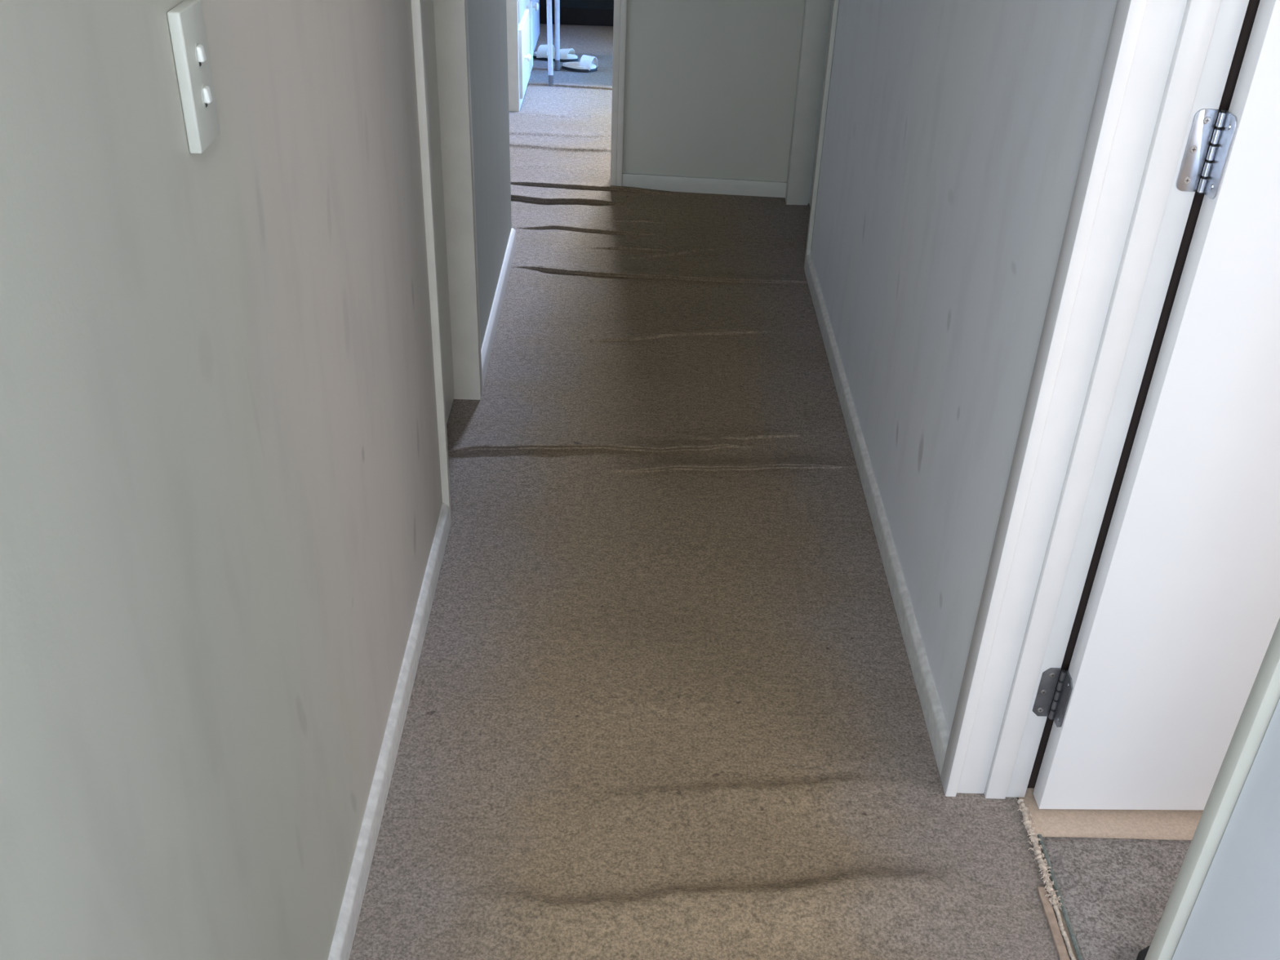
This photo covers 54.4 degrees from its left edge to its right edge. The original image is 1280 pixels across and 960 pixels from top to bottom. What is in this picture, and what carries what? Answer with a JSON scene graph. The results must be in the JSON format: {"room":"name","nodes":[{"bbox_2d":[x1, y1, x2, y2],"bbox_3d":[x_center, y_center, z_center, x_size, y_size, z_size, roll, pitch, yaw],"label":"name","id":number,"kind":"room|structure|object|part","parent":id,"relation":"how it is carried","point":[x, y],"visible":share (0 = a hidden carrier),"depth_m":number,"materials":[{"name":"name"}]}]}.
{"room":"home hallway","nodes":[
{"label":"home hallway","id":0,"kind":"room"},
{"bbox_2d":[0,0,442,959],"bbox_3d":[-0.447,0.348,0.060,0.100,2.420,4.722,2,33,-1],"label":"wall","id":1,"kind":"structure","parent":0,"point":[221,497],"depth_m":1.14,"materials":[{"name":"paint"}]},
{"bbox_2d":[167,0,220,153],"bbox_3d":[-0.381,-0.348,1.073,0.016,0.118,0.058,2,33,-1],"label":"light switch","id":2,"kind":"object","parent":1,"relation":"attached to","point":[185,20],"visible":1,"depth_m":1.06,"materials":[{"name":"white plastic"}]},
{"bbox_2d":[328,502,450,959],"bbox_3d":[-0.423,0.712,1.684,0.014,0.062,2.370,2,33,-1],"label":"baseboard","id":3,"kind":"structure","parent":1,"relation":"attached to","point":[348,916],"depth_m":2.06,"materials":[{"name":"paint"}]},
{"bbox_2d":[422,0,454,423],"bbox_3d":[-0.434,-0.917,2.402,0.097,2.020,0.542,2,33,-1],"label":"door","id":4,"kind":"structure","parent":1,"relation":"in","point":[427,5],"depth_m":2.81,"materials":[{"name":"beige paint"}]},
{"bbox_2d":[411,0,482,525],"bbox_3d":[-0.412,-0.929,2.409,0.075,2.050,0.618,2,33,-1],"label":"door frame","id":5,"kind":"structure","parent":1,"relation":"attached to","point":[451,16],"depth_m":2.79,"materials":[{"name":"beige paint"}]},
{"bbox_3d":[-0.385,-0.768,2.158,0.017,2.050,0.022,2,33,-1],"label":"architrave","id":6,"kind":"part","parent":5,"relation":"part of","materials":[{"name":"beige paint"}]},
{"bbox_3d":[-0.382,-1.082,2.650,0.017,2.050,0.048,2,33,-1],"label":"architrave","id":7,"kind":"part","parent":5,"relation":"part of","materials":[{"name":"beige paint"}]},
{"bbox_2d":[466,0,511,349],"bbox_3d":[-1.286,-1.538,2.966,1.815,2.420,1.018,2,33,-1],"label":"wall","id":8,"kind":"structure","parent":0,"point":[486,19],"depth_m":3.35,"materials":[{"name":"paint"}]},
{"bbox_2d":[480,227,515,388],"bbox_3d":[-0.411,-0.522,3.623,0.014,0.060,0.992,2,33,-1],"label":"baseboard","id":9,"kind":"structure","parent":8,"relation":"attached to","point":[488,341],"depth_m":3.56,"materials":[{"name":"paint"}]},
{"bbox_2d":[349,23,1071,959],"bbox_3d":[0.172,-1.141,4.667,4.800,0.022,7.700,2,33,-1],"label":"floor","id":10,"kind":"structure","parent":0,"point":[664,704],"depth_m":2.38,"materials":[{"name":"carpet"}]},
{"bbox_2d":[506,0,533,111],"bbox_3d":[-0.707,-2.153,5.306,0.500,0.980,0.605,2,33,-1],"label":"chest","id":11,"kind":"object","parent":10,"relation":"on","point":[519,12],"visible":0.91,"depth_m":5.25,"materials":[{"name":"beige paint"}]},
{"bbox_3d":[-0.496,-2.150,5.306,0.011,0.270,0.565,2,33,-1],"label":"drawer","id":12,"kind":"part","parent":11,"relation":"part of","materials":[{"name":"beige paint"}]},
{"bbox_3d":[-0.515,-1.896,5.468,0.044,0.285,0.565,2,33,-1],"label":"drawer","id":13,"kind":"part","parent":11,"relation":"part of","materials":[{"name":"beige paint"}]},
{"bbox_3d":[-0.481,-1.810,5.336,0.027,0.032,0.032,2,33,-1],"label":"knob","id":14,"kind":"part","parent":11,"relation":"part of","materials":[{"name":"beige paint"}]},
{"bbox_2d":[529,0,539,53],"bbox_3d":[-0.732,-2.640,5.864,0.534,1.200,0.520,2,33,-1],"label":"cabinet","id":15,"kind":"object","parent":10,"relation":"on","point":[535,3],"visible":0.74,"depth_m":6.08,"materials":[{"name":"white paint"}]},
{"bbox_3d":[-0.494,-2.229,5.863,0.032,0.038,0.038,2,33,-1],"label":"knob","id":16,"kind":"part","parent":15,"relation":"part of","materials":[{"name":"beige paint"}]},
{"bbox_2d":[546,0,559,86],"bbox_3d":[-0.070,-2.169,5.608,0.760,0.725,0.430,2,33,-1],"label":"table","id":17,"kind":"object","parent":10,"relation":"on","point":[549,28],"visible":0.52,"depth_m":5.65,"materials":[{"name":"metal"}]},
{"bbox_3d":[-0.401,-2.100,5.491,0.035,0.688,0.023,2,33,-1],"label":"leg","id":18,"kind":"part","parent":17,"relation":"part of","materials":[{"name":"metal"}]},
{"bbox_3d":[-0.381,-2.246,5.721,0.024,0.688,0.023,2,33,-1],"label":"leg","id":19,"kind":"part","parent":17,"relation":"part of","materials":[{"name":"metal"}]},
{"bbox_2d":[533,44,578,62],"bbox_3d":[-0.414,-2.083,6.057,0.234,0.068,0.089,10,33,12],"label":"sandal","id":20,"kind":"object","parent":10,"relation":"on","point":[568,55],"visible":0.81,"depth_m":6.04,"materials":[{"name":"white fabric"}]},
{"bbox_2d":[539,0,613,26],"bbox_3d":[0.145,-2.956,7.009,2.900,0.560,1.200,2,33,-1],"label":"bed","id":21,"kind":"object","parent":10,"relation":"on","point":[577,12],"visible":0.02,"depth_m":6.67,"materials":[{"name":"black fabric"}]},
{"bbox_3d":[0.140,-2.588,6.562,2.900,0.220,0.050,2,33,-1],"label":"rail","id":22,"kind":"part","parent":21,"relation":"part of","materials":[{"name":"black fabric"}]},
{"bbox_2d":[561,54,597,71],"bbox_3d":[-0.287,-1.984,5.910,0.172,0.068,0.094,2,33,-1],"label":"sandal","id":23,"kind":"object","parent":10,"relation":"on","point":[587,63],"visible":1,"depth_m":5.89,"materials":[{"name":"white fabric"}]},
{"bbox_2d":[1017,798,1076,959],"bbox_3d":[0.630,0.707,1.808,0.032,0.014,0.644,2,33,-1],"label":"threshold","id":24,"kind":"object","parent":10,"relation":"on","point":[1046,901],"visible":1,"depth_m":1.91,"materials":[{"name":"beige wood"}]},
{"bbox_2d":[622,0,804,182],"bbox_3d":[0.286,-2.098,3.941,0.657,2.420,0.100,4,33,2],"label":"wall","id":25,"kind":"structure","parent":0,"point":[710,86],"depth_m":4.34,"materials":[{"name":"paint"}]},
{"bbox_2d":[622,173,786,197],"bbox_3d":[0.234,-1.072,4.529,0.600,0.056,0.014,4,33,2],"label":"baseboard","id":26,"kind":"structure","parent":25,"relation":"attached to","point":[658,182],"depth_m":4.52,"materials":[{"name":"grey paint"}]},
{"bbox_2d":[808,0,1279,959],"bbox_3d":[0.622,-0.232,1.034,0.123,2.420,7.000,2,33,-1],"label":"wall","id":27,"kind":"structure","parent":0,"point":[956,131],"depth_m":2.15,"materials":[{"name":"paint"}]},
{"bbox_2d":[785,0,839,269],"bbox_3d":[0.596,-1.701,3.682,0.077,2.050,0.645,2,33,-1],"label":"door frame","id":28,"kind":"structure","parent":27,"relation":"attached to","point":[815,15],"depth_m":4.21,"materials":[{"name":"grey paint"}]},
{"bbox_3d":[0.565,-1.535,3.419,0.016,2.050,0.022,2,33,-1],"label":"architrave","id":29,"kind":"part","parent":28,"relation":"part of","materials":[{"name":"grey paint"}]},
{"bbox_2d":[804,253,949,775],"bbox_3d":[0.525,-0.104,3.025,0.014,0.060,2.181,2,33,-1],"label":"baseboard","id":30,"kind":"structure","parent":27,"relation":"attached to","point":[931,708],"depth_m":2.63,"materials":[{"name":"paint"}]},
{"bbox_2d":[940,0,1279,959],"bbox_3d":[0.611,-0.169,1.262,0.135,2.070,0.722,2,33,-1],"label":"door frame","id":31,"kind":"structure","parent":27,"relation":"attached to","point":[1165,62],"depth_m":1.62,"materials":[{"name":"paint"}]},
{"bbox_3d":[0.554,-0.353,1.547,0.018,2.070,0.044,2,33,-1],"label":"architrave","id":32,"kind":"part","parent":31,"relation":"part of","materials":[{"name":"paint"}]},
{"bbox_2d":[1032,0,1279,809],"bbox_3d":[1.045,-0.299,1.515,0.787,2.014,0.099,2,33,-1],"label":"door","id":33,"kind":"structure","parent":27,"relation":"in","point":[1181,616],"depth_m":1.75,"materials":[{"name":"white paint"}]},
{"bbox_2d":[1018,787,1203,959],"bbox_3d":[1.938,1.363,0.869,2.620,0.001,3.220,2,33,-1],"label":"floor","id":34,"kind":"structure","parent":0,"point":[1161,824],"depth_m":2.05,"materials":[{"name":"wood"}]},
{"bbox_2d":[1037,834,1191,959],"bbox_3d":[1.070,0.869,1.581,0.865,0.010,1.044,2,33,-1],"label":"rug","id":35,"kind":"object","parent":34,"relation":"on","point":[1114,894],"visible":0.49,"depth_m":1.93,"materials":[{"name":"grey carpet"}]},
{"bbox_2d":[1136,945,1150,959],"bbox_3d":[0.763,0.741,1.713,0.106,0.044,0.246,2,33,-1],"label":"slipper","id":36,"kind":"object","parent":35,"relation":"on","point":[1142,953],"visible":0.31,"depth_m":1.80,"materials":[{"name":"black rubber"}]},
{"bbox_3d":[-1.113,-2.161,3.954,2.150,2.420,0.100,2,33,-1],"label":"wall","id":37,"kind":"structure","parent":0,"visible":0},
{"bbox_2d":[609,0,626,186],"bbox_3d":[-0.463,-1.980,4.044,0.863,2.060,0.136,2,33,-1],"label":"door frame","id":38,"kind":"structure","parent":37,"relation":"attached to","point":[620,6],"depth_m":4.36,"materials":[{"name":"beige paint"}]},
{"bbox_3d":[-0.043,-1.936,4.001,0.020,2.060,0.020,2,33,-1],"label":"architrave","id":39,"kind":"part","parent":38,"relation":"part of","materials":[{"name":"beige paint"}]},
{"bbox_3d":[1.991,-0.539,1.601,2.610,2.420,0.100,2,33,-1],"label":"wall","id":40,"kind":"structure","parent":0,"visible":0},
{"bbox_2d":[1026,0,1260,788],"bbox_3d":[0.706,-0.381,1.591,0.048,2.080,0.100,2,33,-1],"label":"door gap","id":41,"kind":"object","parent":40,"relation":"attached to","point":[1252,7],"depth_m":1.69,"materials":[{"name":"black"}]}
]}

